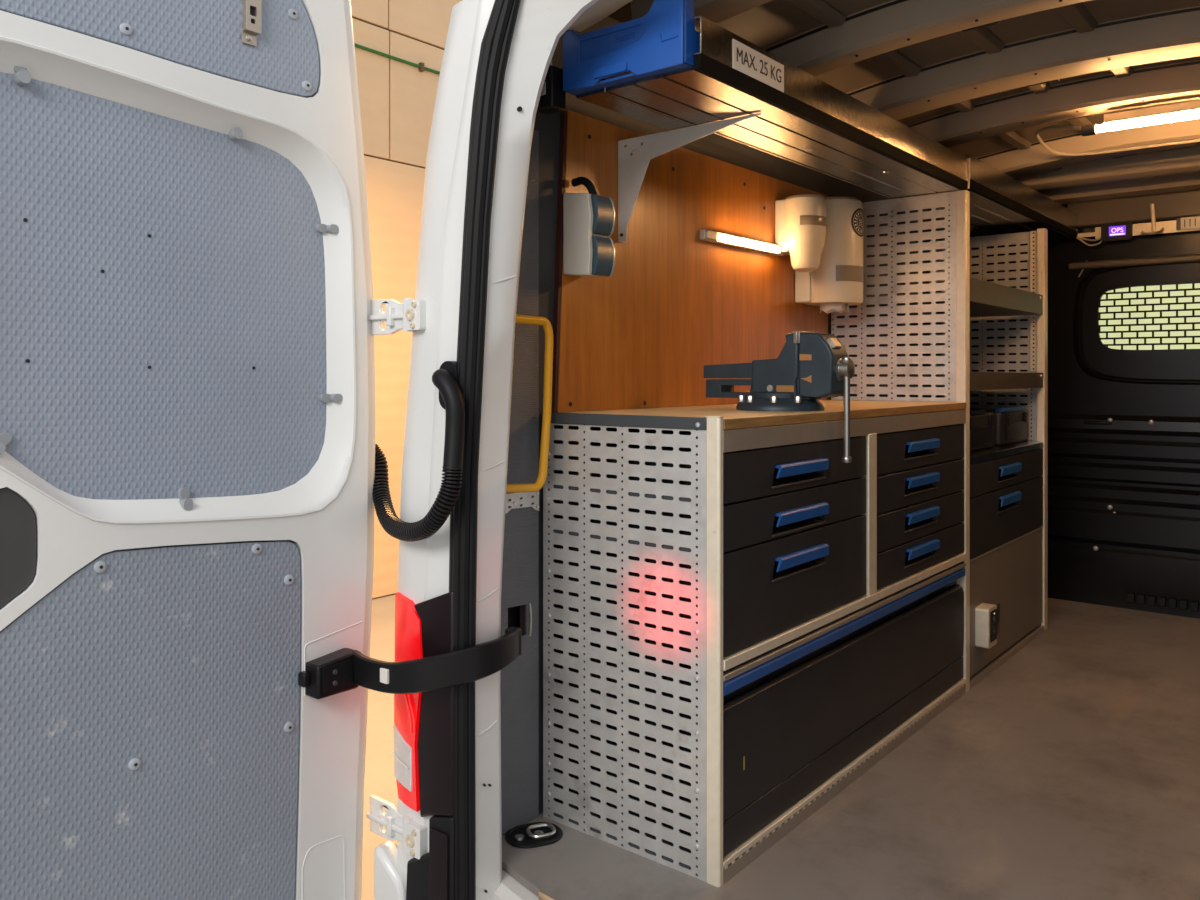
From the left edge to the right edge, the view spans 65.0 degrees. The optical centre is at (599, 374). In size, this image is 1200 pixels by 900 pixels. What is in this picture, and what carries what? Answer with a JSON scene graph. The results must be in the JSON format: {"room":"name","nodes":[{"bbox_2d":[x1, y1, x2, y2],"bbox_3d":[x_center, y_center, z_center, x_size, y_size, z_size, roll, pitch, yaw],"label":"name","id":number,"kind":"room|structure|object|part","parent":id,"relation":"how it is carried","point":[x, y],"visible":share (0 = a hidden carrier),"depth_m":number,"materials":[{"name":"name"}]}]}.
{"room":"work van interior","nodes":[
{"label":"work van interior","id":0,"kind":"room"},
{"bbox_2d":[397,0,597,899],"bbox_3d":[-0.114,0.402,2.096,0.708,2.390,0.383,0,0,39],"label":"pillar","id":1,"kind":"structure","parent":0,"point":[423,565],"depth_m":2.03,"materials":[{"name":"white metal"}]},
{"bbox_2d":[0,0,427,899],"bbox_3d":[-0.772,0.311,1.829,0.300,2.510,0.911,0,0,39],"label":"door","id":2,"kind":"structure","parent":1,"relation":"attached to","point":[190,316],"depth_m":1.85,"materials":[{"name":"white paint"}]},
{"bbox_3d":[-1.016,0.302,1.605,0.016,0.218,0.096,0,0,39],"label":"plate","id":3,"kind":"part","parent":2,"relation":"part of","materials":[{"name":"black plastic"}]},
{"bbox_3d":[-0.856,0.882,1.798,0.019,1.109,0.638,0,0,39],"label":"lining panel","id":4,"kind":"part","parent":2,"relation":"part of","materials":[{"name":"grey plastic"}]},
{"bbox_3d":[-0.841,-0.744,1.817,0.019,0.285,0.685,0,0,39],"label":"lining panel","id":5,"kind":"part","parent":2,"relation":"part of","materials":[{"name":"grey plastic"}]},
{"bbox_3d":[-0.856,-0.134,1.842,0.004,0.804,0.776,0,0,39],"label":"lining panel","id":6,"kind":"part","parent":2,"relation":"part of","materials":[{"name":"grey plastic"}]},
{"bbox_2d":[298,627,521,698],"bbox_3d":[-0.413,0.630,2.042,0.472,0.135,0.158,0,0,4],"label":"strap","id":7,"kind":"object","parent":2,"relation":"attached to","point":[344,669],"visible":1,"depth_m":2.01,"materials":[{"name":"black plastic"}]},
{"bbox_2d":[372,361,464,541],"bbox_3d":[-0.425,0.168,2.093,0.095,0.393,0.428,0,0,-43],"label":"cable conduit","id":8,"kind":"object","parent":1,"relation":"attached to","point":[451,399],"visible":0.94,"depth_m":1.95,"materials":[{"name":"black rubber"}]},
{"bbox_2d":[392,591,454,816],"bbox_3d":[-0.395,0.715,2.083,0.062,0.510,0.243,0,0,-39],"label":"tail light","id":9,"kind":"object","parent":1,"relation":"attached to","point":[424,722],"visible":0.88,"depth_m":2.05,"materials":[{"name":"plastic"}]},
{"bbox_2d":[506,314,552,492],"bbox_3d":[-0.175,0.065,2.221,0.040,0.431,0.174,0,0,39],"label":"handle","id":10,"kind":"object","parent":1,"relation":"attached to","point":[523,319],"visible":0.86,"depth_m":2.26,"materials":[{"name":"yellow paint"}]},
{"bbox_2d":[567,0,631,31],"bbox_3d":[0.504,-0.893,1.558,1.640,0.250,0.295,0,0,39],"label":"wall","id":11,"kind":"structure","parent":0,"point":[601,9],"depth_m":2.10,"materials":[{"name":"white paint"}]},
{"bbox_2d":[449,0,520,899],"bbox_3d":[-0.243,0.406,1.970,0.193,2.381,0.042,0,0,39],"label":"seal","id":12,"kind":"object","parent":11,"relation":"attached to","point":[498,35],"depth_m":1.99,"materials":[{"name":"black rubber"}]},
{"bbox_2d":[500,16,973,834],"bbox_3d":[0.902,0.082,3.495,0.368,2.030,3.490,0,0,39],"label":"wall","id":13,"kind":"structure","parent":0,"point":[521,684],"depth_m":2.33,"materials":[{"name":"grey metal"}]},
{"bbox_2d":[374,816,454,899],"bbox_3d":[-0.402,1.243,2.090,0.264,0.607,0.055,0,0,39],"label":"rear bumper","id":14,"kind":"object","parent":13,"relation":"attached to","point":[431,876],"depth_m":2.05,"materials":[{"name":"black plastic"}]},
{"bbox_3d":[-0.345,1.067,2.015,0.058,0.180,0.004,0,0,39],"label":"moulding panel","id":15,"kind":"part","parent":14,"relation":"part of","materials":[{"name":"black plastic"}]},
{"bbox_2d":[494,869,538,899],"bbox_3d":[0.385,1.286,1.590,1.825,0.340,0.173,0,0,39],"label":"sill","id":16,"kind":"structure","parent":13,"relation":"attached to","point":[509,888],"depth_m":2.04,"materials":[{"name":"white paint"}]},
{"bbox_2d":[505,491,538,513],"bbox_3d":[-0.199,0.310,2.272,0.009,0.057,0.153,0,0,39],"label":"mounting bracket","id":17,"kind":"object","parent":13,"relation":"attached to","point":[515,501],"visible":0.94,"depth_m":2.28,"materials":[{"name":"metal"}]},
{"bbox_2d":[537,59,565,114],"bbox_3d":[-0.158,-0.707,2.209,0.165,0.196,0.053,0,0,39],"label":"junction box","id":18,"kind":"object","parent":13,"relation":"attached to","point":[552,99],"visible":0.42,"depth_m":2.15,"materials":[{"name":"black plastic"}]},
{"bbox_2d":[551,110,827,411],"bbox_3d":[0.370,-0.290,2.973,0.016,0.771,1.549,0,0,39],"label":"plywood board","id":19,"kind":"object","parent":13,"relation":"attached to","point":[674,303],"visible":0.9,"depth_m":2.77,"materials":[{"name":"brown wood"}]},
{"bbox_2d":[563,177,614,276],"bbox_3d":[-0.028,-0.374,2.391,0.104,0.255,0.083,0,0,39],"label":"power outlet","id":20,"kind":"object","parent":19,"relation":"attached to","point":[588,218],"visible":1,"depth_m":2.36,"materials":[{"name":"white plastic"}]},
{"bbox_2d":[618,113,761,242],"bbox_3d":[0.229,-0.498,2.440,0.440,0.276,0.036,0,0,39],"label":"shelf bracket","id":21,"kind":"object","parent":19,"relation":"attached to","point":[632,169],"visible":1,"depth_m":2.52,"materials":[{"name":"grey metal"}]},
{"bbox_2d":[700,229,785,255],"bbox_3d":[0.474,-0.426,3.063,0.032,0.032,0.500,0,0,39],"label":"lamp","id":22,"kind":"object","parent":19,"relation":"attached to","point":[705,235],"visible":0.98,"depth_m":3.02,"materials":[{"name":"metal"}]},
{"bbox_2d":[719,234,778,251],"bbox_3d":[0.490,-0.426,3.067,0.012,0.019,0.375,0,0,39],"label":"diffuser","id":23,"kind":"object","parent":22,"relation":"attached to","point":[725,239],"depth_m":3.05,"materials":[{"name":"white plastic"}]},
{"bbox_2d":[775,194,825,271],"bbox_3d":[0.698,-0.480,3.236,0.159,0.257,0.145,0,0,39],"label":"soap dispenser","id":24,"kind":"object","parent":19,"relation":"attached to","point":[800,220],"visible":0.98,"depth_m":3.18,"materials":[{"name":"beige plastic"}]},
{"bbox_3d":[0.655,-0.508,3.271,0.050,0.180,0.110,0,0,39],"label":"wall plate","id":25,"kind":"part","parent":24,"relation":"part of","materials":[{"name":"white plastic"}]},
{"bbox_2d":[784,194,825,248],"bbox_3d":[0.702,-0.518,3.233,0.146,0.180,0.145,0,0,39],"label":"canister","id":26,"kind":"object","parent":24,"relation":"on","point":[804,214],"depth_m":3.17,"materials":[{"name":"beige plastic"}]},
{"bbox_2d":[795,196,863,313],"bbox_3d":[0.836,-0.422,3.368,0.206,0.407,0.200,0,0,39],"label":"dispenser","id":27,"kind":"object","parent":19,"relation":"attached to","point":[837,283],"visible":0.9,"depth_m":3.28,"materials":[{"name":"beige plastic"}]},
{"bbox_3d":[0.774,-0.435,3.409,0.060,0.360,0.185,0,0,39],"label":"wall plate","id":28,"kind":"part","parent":27,"relation":"part of","materials":[{"name":"white plastic"}]},
{"bbox_2d":[903,154,1077,239],"bbox_3d":[1.676,-0.704,3.959,0.272,0.122,1.592,0,0,39],"label":"shelf","id":29,"kind":"object","parent":13,"relation":"attached to","point":[1000,203],"visible":0.69,"depth_m":3.84,"materials":[{"name":"metal"}]},
{"bbox_2d":[502,598,1199,899],"bbox_3d":[1.494,1.105,2.951,1.825,0.018,3.585,0,0,39],"label":"floor","id":30,"kind":"structure","parent":0,"point":[1070,770],"depth_m":2.38,"materials":[{"name":"grey wood"}]},
{"bbox_2d":[505,822,562,847],"bbox_3d":[-0.157,1.089,2.239,0.136,0.013,0.110,0,0,-22],"label":"ring","id":31,"kind":"object","parent":30,"relation":"on","point":[536,834],"visible":1,"depth_m":2.23,"materials":[{"name":"black metal"}]},
{"bbox_3d":[-0.157,1.095,2.239,0.116,0.001,0.090,0,0,-22],"label":"dish","id":32,"kind":"part","parent":31,"relation":"part of","materials":[{"name":"black rubber"}]},
{"bbox_2d":[542,190,969,886],"bbox_3d":[0.576,0.232,2.799,0.528,1.734,1.639,0,0,39],"label":"frame","id":33,"kind":"object","parent":30,"relation":"on","point":[715,869],"visible":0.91,"depth_m":2.22,"materials":[{"name":"metal"}]},
{"bbox_3d":[0.046,0.605,2.187,0.480,0.988,0.002,0,0,39],"label":"perforated panel","id":34,"kind":"part","parent":33,"relation":"part of","materials":[{"name":"metal"}]},
{"bbox_2d":[560,432,865,656],"bbox_3d":[0.327,0.391,2.464,0.481,0.442,0.752,0,0,39],"label":"drawer cabinet","id":35,"kind":"object","parent":33,"relation":"in","point":[794,526],"visible":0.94,"depth_m":2.25,"materials":[{"name":"black metal"}]},
{"bbox_3d":[0.495,0.500,2.326,0.019,0.220,0.747,0,0,39],"label":"drawer","id":36,"kind":"part","parent":35,"relation":"part of","materials":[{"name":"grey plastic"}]},
{"bbox_3d":[0.495,0.335,2.326,0.019,0.099,0.747,0,0,39],"label":"drawer","id":37,"kind":"part","parent":35,"relation":"part of","materials":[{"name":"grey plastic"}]},
{"bbox_3d":[0.495,0.226,2.326,0.019,0.109,0.747,0,0,39],"label":"drawer","id":38,"kind":"part","parent":35,"relation":"part of","materials":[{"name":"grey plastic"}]},
{"bbox_3d":[0.488,0.445,2.303,0.027,0.030,0.270,0,0,39],"label":"handle","id":39,"kind":"part","parent":35,"relation":"part of","materials":[{"name":"blue plastic"}]},
{"bbox_3d":[0.488,0.340,2.303,0.027,0.030,0.270,0,0,39],"label":"handle","id":40,"kind":"part","parent":35,"relation":"part of","materials":[{"name":"blue plastic"}]},
{"bbox_3d":[0.488,0.227,2.303,0.027,0.030,0.270,0,0,39],"label":"handle","id":41,"kind":"part","parent":35,"relation":"part of","materials":[{"name":"blue plastic"}]},
{"bbox_3d":[0.247,0.595,2.028,0.033,1.004,0.016,0,0,39],"label":"corner post","id":42,"kind":"part","parent":33,"relation":"part of","materials":[{"name":"metal"}]},
{"bbox_2d":[557,400,965,429],"bbox_3d":[0.559,0.108,2.798,0.527,0.023,1.571,0,0,39],"label":"countertop","id":43,"kind":"structure","parent":33,"relation":"on","point":[733,418],"depth_m":2.51,"materials":[{"name":"brown wood"}]},
{"bbox_2d":[704,331,854,462],"bbox_3d":[0.484,0.058,2.565,0.428,0.342,0.236,0,0,39],"label":"bench vise","id":44,"kind":"object","parent":43,"relation":"attached to","point":[810,367],"visible":1,"depth_m":2.48,"materials":[{"name":"blue paint"}]},
{"bbox_3d":[0.545,-0.097,2.515,0.010,0.032,0.104,0,0,39],"label":"jaw plate","id":45,"kind":"part","parent":44,"relation":"part of","materials":[{"name":"metal"}]},
{"bbox_3d":[0.552,-0.097,2.509,0.007,0.032,0.104,0,0,39],"label":"jaw plate","id":46,"kind":"part","parent":44,"relation":"part of","materials":[{"name":"metal"}]},
{"bbox_3d":[0.639,0.091,2.439,0.025,0.274,0.025,0,0,39],"label":"lever","id":47,"kind":"part","parent":44,"relation":"part of","materials":[{"name":"metal"}]},
{"bbox_2d":[560,568,965,856],"bbox_3d":[0.580,0.855,2.782,0.472,0.384,1.566,0,0,39],"label":"drawer","id":48,"kind":"object","parent":33,"relation":"in","point":[793,720],"visible":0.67,"depth_m":2.39,"materials":[{"name":"black metal"}]},
{"bbox_3d":[0.750,1.008,2.643,0.018,0.073,1.562,0,0,39],"label":"kick panel","id":49,"kind":"part","parent":48,"relation":"part of","materials":[{"name":"black metal"}]},
{"bbox_2d":[576,15,967,197],"bbox_3d":[0.608,-0.690,2.716,0.348,0.111,1.681,0,0,39],"label":"shelf","id":50,"kind":"object","parent":33,"relation":"on","point":[804,120],"visible":1,"depth_m":2.40,"materials":[{"name":"metal"}]},
{"bbox_2d":[563,0,699,94],"bbox_3d":[0.145,-0.729,2.173,0.331,0.177,0.335,0,0,39],"label":"storage bin","id":51,"kind":"object","parent":50,"relation":"on","point":[666,39],"visible":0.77,"depth_m":2.03,"materials":[{"name":"blue plastic"}]},
{"bbox_3d":[0.757,0.144,2.638,0.013,0.048,1.572,0,0,39],"label":"rail","id":52,"kind":"part","parent":33,"relation":"part of","materials":[{"name":"metal"}]},
{"bbox_3d":[0.751,0.654,2.643,0.033,0.013,1.572,0,0,39],"label":"drawer rail","id":53,"kind":"part","parent":33,"relation":"part of","materials":[{"name":"metal"}]},
{"bbox_3d":[0.751,1.054,2.643,0.032,0.012,1.572,0,0,39],"label":"rail","id":54,"kind":"part","parent":33,"relation":"part of","materials":[{"name":"metal"}]},
{"bbox_3d":[0.752,0.626,2.642,0.034,0.023,1.572,0,0,39],"label":"drawer rail","id":55,"kind":"part","parent":33,"relation":"part of","materials":[{"name":"metal"}]},
{"bbox_3d":[0.750,0.390,2.641,0.033,0.450,0.054,0,0,39],"label":"post","id":56,"kind":"part","parent":33,"relation":"part of","materials":[{"name":"metal"}]},
{"bbox_3d":[1.057,-0.270,3.416,0.470,0.731,0.002,0,0,39],"label":"perforated panel","id":57,"kind":"part","parent":33,"relation":"part of","materials":[{"name":"metal"}]},
{"bbox_2d":[857,424,963,588],"bbox_3d":[0.840,0.391,3.093,0.481,0.442,0.757,0,0,39],"label":"drawer cabinet","id":58,"kind":"object","parent":33,"relation":"in","point":[920,480],"visible":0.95,"depth_m":2.91,"materials":[{"name":"black metal"}]},
{"bbox_3d":[1.008,0.560,2.956,0.019,0.099,0.752,0,0,39],"label":"drawer","id":59,"kind":"part","parent":58,"relation":"part of","materials":[{"name":"grey plastic"}]},
{"bbox_3d":[1.008,0.454,2.956,0.019,0.104,0.752,0,0,39],"label":"drawer","id":60,"kind":"part","parent":58,"relation":"part of","materials":[{"name":"grey plastic"}]},
{"bbox_3d":[1.008,0.344,2.956,0.019,0.105,0.752,0,0,39],"label":"drawer","id":61,"kind":"part","parent":58,"relation":"part of","materials":[{"name":"grey plastic"}]},
{"bbox_3d":[1.008,0.229,2.956,0.019,0.115,0.752,0,0,39],"label":"drawer","id":62,"kind":"part","parent":58,"relation":"part of","materials":[{"name":"grey plastic"}]},
{"bbox_3d":[0.997,0.542,2.927,0.027,0.030,0.263,0,0,39],"label":"handle","id":63,"kind":"part","parent":58,"relation":"part of","materials":[{"name":"blue plastic"}]},
{"bbox_3d":[0.997,0.436,2.927,0.027,0.030,0.263,0,0,39],"label":"handle","id":64,"kind":"part","parent":58,"relation":"part of","materials":[{"name":"blue plastic"}]},
{"bbox_3d":[0.997,0.327,2.927,0.027,0.030,0.263,0,0,39],"label":"handle","id":65,"kind":"part","parent":58,"relation":"part of","materials":[{"name":"blue plastic"}]},
{"bbox_3d":[0.997,0.219,2.927,0.027,0.030,0.263,0,0,39],"label":"handle","id":66,"kind":"part","parent":58,"relation":"part of","materials":[{"name":"blue plastic"}]},
{"bbox_3d":[1.259,0.231,3.268,0.033,1.732,0.040,0,0,39],"label":"corner post","id":67,"kind":"part","parent":33,"relation":"part of","materials":[{"name":"metal"}]},
{"bbox_2d":[849,228,1047,688],"bbox_3d":[1.415,0.235,3.829,0.501,1.722,1.024,0,0,39],"label":"shelf rack","id":68,"kind":"object","parent":30,"relation":"on","point":[1013,574],"visible":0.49,"depth_m":4.02,"materials":[{"name":"metal"}]},
{"bbox_2d":[849,277,1042,316],"bbox_3d":[1.412,-0.297,3.798,0.457,0.084,0.972,0,0,39],"label":"tray","id":69,"kind":"object","parent":68,"relation":"on","point":[987,299],"depth_m":3.68,"materials":[{"name":"metal"}]},
{"bbox_2d":[850,372,1042,389],"bbox_3d":[1.413,0.025,3.797,0.460,0.064,0.972,0,0,39],"label":"tray","id":70,"kind":"object","parent":68,"relation":"on","point":[978,380],"depth_m":3.67,"materials":[{"name":"metal"}]},
{"bbox_2d":[955,410,993,450],"bbox_3d":[1.286,0.209,3.627,0.357,0.149,0.400,0,0,39],"label":"tool case","id":71,"kind":"object","parent":68,"relation":"on","point":[981,421],"visible":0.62,"depth_m":3.54,"materials":[{"name":"grey plastic"}]},
{"bbox_3d":[1.402,0.142,3.532,0.038,0.016,0.160,0,0,39],"label":"handle","id":72,"kind":"part","parent":71,"relation":"part of","materials":[{"name":"black plastic"}]},
{"bbox_3d":[1.417,0.232,3.520,0.008,0.070,0.280,0,0,39],"label":"panel","id":73,"kind":"part","parent":71,"relation":"part of","materials":[{"name":"black plastic"}]},
{"bbox_3d":[1.710,0.239,4.217,0.470,1.715,0.002,0,0,39],"label":"perforated panel","id":74,"kind":"part","parent":68,"relation":"part of","materials":[{"name":"metal"}]},
{"bbox_2d":[975,603,996,648],"bbox_3d":[1.380,0.896,3.360,0.052,0.140,0.095,0,0,39],"label":"power outlet","id":75,"kind":"object","parent":68,"relation":"attached to","point":[985,614],"visible":1,"depth_m":3.33,"materials":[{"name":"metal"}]},
{"bbox_3d":[1.399,0.892,3.350,0.003,0.108,0.070,0,0,39],"label":"plate","id":76,"kind":"part","parent":75,"relation":"part of","materials":[{"name":"black plastic"}]},
{"bbox_2d":[997,603,999,634],"bbox_3d":[1.469,0.920,3.510,0.001,0.112,0.130,0,0,39],"label":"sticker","id":77,"kind":"object","parent":68,"relation":"attached to","point":[998,605],"visible":0.36,"depth_m":3.54,"materials":[{"name":"black"}]},
{"bbox_2d":[970,406,1028,445],"bbox_3d":[1.586,0.209,3.995,0.357,0.149,0.410,0,0,39],"label":"tool case","id":78,"kind":"object","parent":68,"relation":"on","point":[1011,424],"visible":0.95,"depth_m":3.83,"materials":[{"name":"grey plastic"}]},
{"bbox_3d":[1.692,0.143,3.883,0.033,0.018,0.330,0,0,39],"label":"handle","id":79,"kind":"part","parent":78,"relation":"part of","materials":[{"name":"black plastic"}]},
{"bbox_3d":[1.717,0.232,3.888,0.008,0.070,0.290,0,0,39],"label":"panel","id":80,"kind":"part","parent":78,"relation":"part of","materials":[{"name":"black plastic"}]},
{"bbox_3d":[1.412,0.299,3.798,0.458,0.030,0.972,0,0,39],"label":"shelf","id":81,"kind":"part","parent":68,"relation":"part of","materials":[{"name":"metal"}]},
{"bbox_2d":[970,449,1042,558],"bbox_3d":[1.421,0.482,3.790,0.461,0.333,0.968,0,0,39],"label":"drawer unit","id":82,"kind":"object","parent":68,"relation":"in","point":[1006,493],"visible":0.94,"depth_m":3.60,"materials":[{"name":"black metal"}]},
{"bbox_3d":[1.582,0.375,3.659,0.019,0.114,0.963,0,0,39],"label":"drawer","id":83,"kind":"part","parent":82,"relation":"part of","materials":[{"name":"grey plastic"}]},
{"bbox_3d":[1.576,0.480,3.637,0.027,0.035,0.262,0,0,39],"label":"handle","id":84,"kind":"part","parent":82,"relation":"part of","materials":[{"name":"blue plastic"}]},
{"bbox_3d":[1.576,0.366,3.637,0.027,0.035,0.262,0,0,39],"label":"handle","id":85,"kind":"part","parent":82,"relation":"part of","materials":[{"name":"blue plastic"}]},
{"bbox_3d":[1.579,0.653,3.663,0.027,0.006,0.974,0,0,39],"label":"panel rail","id":86,"kind":"part","parent":68,"relation":"part of","materials":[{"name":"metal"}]},
{"bbox_3d":[1.581,0.858,3.660,0.014,0.406,0.972,0,0,39],"label":"panel","id":87,"kind":"part","parent":68,"relation":"part of","materials":[{"name":"grey metal"}]},
{"bbox_3d":[1.904,0.235,4.058,0.031,1.722,0.050,0,0,39],"label":"corner post","id":88,"kind":"part","parent":68,"relation":"part of","materials":[{"name":"metal"}]},
{"bbox_2d":[608,0,1199,203],"bbox_3d":[1.554,-0.882,2.879,1.641,0.153,3.660,0,0,39],"label":"ceiling","id":89,"kind":"structure","parent":0,"point":[979,79],"depth_m":2.77,"materials":[{"name":"metal"}]},
{"bbox_2d":[1035,125,1199,155],"bbox_3d":[1.980,-0.863,3.442,0.806,0.097,0.527,0,0,-5],"label":"cable","id":90,"kind":"object","parent":89,"relation":"attached to","point":[1039,139],"visible":1,"depth_m":3.53,"materials":[{"name":"plastic"}]},
{"bbox_2d":[1081,100,1199,135],"bbox_3d":[1.912,-0.824,2.910,0.765,0.059,0.048,0,0,39],"label":"ceiling lamp","id":91,"kind":"object","parent":89,"relation":"attached to","point":[1188,110],"visible":1,"depth_m":3.02,"materials":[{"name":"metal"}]},
{"bbox_3d":[1.934,-0.839,2.885,0.700,0.029,0.028,0,0,39],"label":"mounting rail","id":92,"kind":"part","parent":91,"relation":"part of","materials":[{"name":"metal"}]},
{"bbox_2d":[970,189,1199,618],"bbox_3d":[2.590,0.097,4.290,1.860,2.040,0.065,0,0,39],"label":"wall","id":93,"kind":"structure","parent":0,"point":[1124,425],"depth_m":4.42,"materials":[{"name":"black metal"}]},
{"bbox_3d":[2.761,-0.763,4.136,1.300,0.120,0.044,0,0,39],"label":"header panel","id":94,"kind":"part","parent":93,"relation":"part of","materials":[{"name":"paint"}]},
{"bbox_2d":[1077,220,1199,238],"bbox_3d":[2.630,-0.666,4.237,0.990,0.055,0.055,0,0,39],"label":"rail","id":95,"kind":"object","parent":93,"relation":"attached to","point":[1169,226],"visible":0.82,"depth_m":4.31,"materials":[{"name":"metal"}]},
{"bbox_3d":[2.285,-0.661,4.490,0.135,0.020,0.006,0,0,39],"label":"rail","id":96,"kind":"part","parent":95,"relation":"part of","materials":[{"name":"metal"}]},
{"bbox_2d":[1101,221,1132,241],"bbox_3d":[2.398,-0.662,4.374,0.127,0.082,0.024,0,0,39],"label":"display unit","id":97,"kind":"object","parent":95,"relation":"attached to","point":[1117,231],"visible":1,"depth_m":4.37,"materials":[{"name":"black plastic"}]},
{"bbox_2d":[1076,238,1101,245],"bbox_3d":[2.304,-0.635,4.471,0.152,0.059,0.010,0,0,42],"label":"cable","id":98,"kind":"object","parent":97,"relation":"attached to","point":[1081,240],"visible":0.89,"depth_m":4.46,"materials":[{"name":"black rubber"}]},
{"bbox_2d":[1077,236,1100,240],"bbox_3d":[2.301,-0.647,4.462,0.138,0.040,0.010,0,0,42],"label":"cable","id":99,"kind":"object","parent":97,"relation":"attached to","point":[1077,236],"visible":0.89,"depth_m":4.45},
{"bbox_2d":[1140,203,1163,234],"bbox_3d":[2.510,-0.705,4.279,0.096,0.143,0.040,0,0,39],"label":"coat hook","id":100,"kind":"object","parent":95,"relation":"attached to","point":[1152,206],"visible":1,"depth_m":4.28,"materials":[{"name":"metal"}]},
{"bbox_3d":[2.515,-0.712,4.286,0.026,0.128,0.018,0,0,-6],"label":"stem","id":101,"kind":"part","parent":100,"relation":"part of","materials":[{"name":"metal"}]},
{"bbox_2d":[1176,216,1199,229],"bbox_3d":[2.659,-0.672,4.164,0.192,0.054,0.020,0,0,39],"label":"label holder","id":102,"kind":"object","parent":95,"relation":"attached to","point":[1185,223],"visible":1,"depth_m":4.19,"materials":[{"name":"white plastic"}]},
{"bbox_2d":[1098,283,1199,349],"bbox_3d":[2.708,-0.302,4.230,0.940,0.396,0.020,0,0,39],"label":"window","id":103,"kind":"structure","parent":93,"relation":"in","point":[1193,284],"depth_m":4.35,"materials":[{"name":"clear glass"}]},
{"label":"outside","id":104,"kind":"structure","parent":0,"visible":0},
{"bbox_2d":[361,594,396,899],"bbox_3d":[0.990,1.766,5.288,15.000,0.100,18.000,0,0,39],"label":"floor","id":105,"kind":"structure","parent":104,"point":[379,780],"depth_m":4.39,"materials":[{"name":"concrete"}]},
{"bbox_2d":[351,0,461,598],"bbox_3d":[-1.625,-1.194,7.421,0.150,5.820,12.000,0,0,39],"label":"wall","id":106,"kind":"structure","parent":105,"relation":"on","point":[397,100],"depth_m":7.33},
{"bbox_3d":[-2.402,-3.340,6.370,0.025,1.328,2.390,0,0,39],"label":"cladding panel","id":107,"kind":"part","parent":106,"relation":"part of","materials":[{"name":"beige"}]},
{"bbox_3d":[-2.399,-2.163,6.374,0.025,0.995,2.400,0,0,39],"label":"cladding panel","id":108,"kind":"part","parent":106,"relation":"part of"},
{"bbox_3d":[-1.577,0.028,7.381,0.025,3.362,11.800,0,0,39],"label":"cladding panel","id":109,"kind":"part","parent":106,"relation":"part of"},
{"bbox_2d":[354,43,439,74],"bbox_3d":[-1.649,-2.451,7.246,0.035,0.065,4.700,0,0,39],"label":"cable","id":110,"kind":"object","parent":106,"relation":"attached to","point":[420,66],"visible":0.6,"depth_m":7.34,"materials":[{"name":"green plastic"}]},
{"bbox_3d":[-0.878,-2.163,8.238,0.025,0.995,2.388,0,0,39],"label":"cladding panel","id":111,"kind":"part","parent":106,"relation":"part of","materials":[{"name":"beige"}]},
{"bbox_3d":[-0.881,-3.340,8.235,0.025,1.328,2.398,0,0,39],"label":"cladding panel","id":112,"kind":"part","parent":106,"relation":"part of","materials":[{"name":"beige"}]}
]}

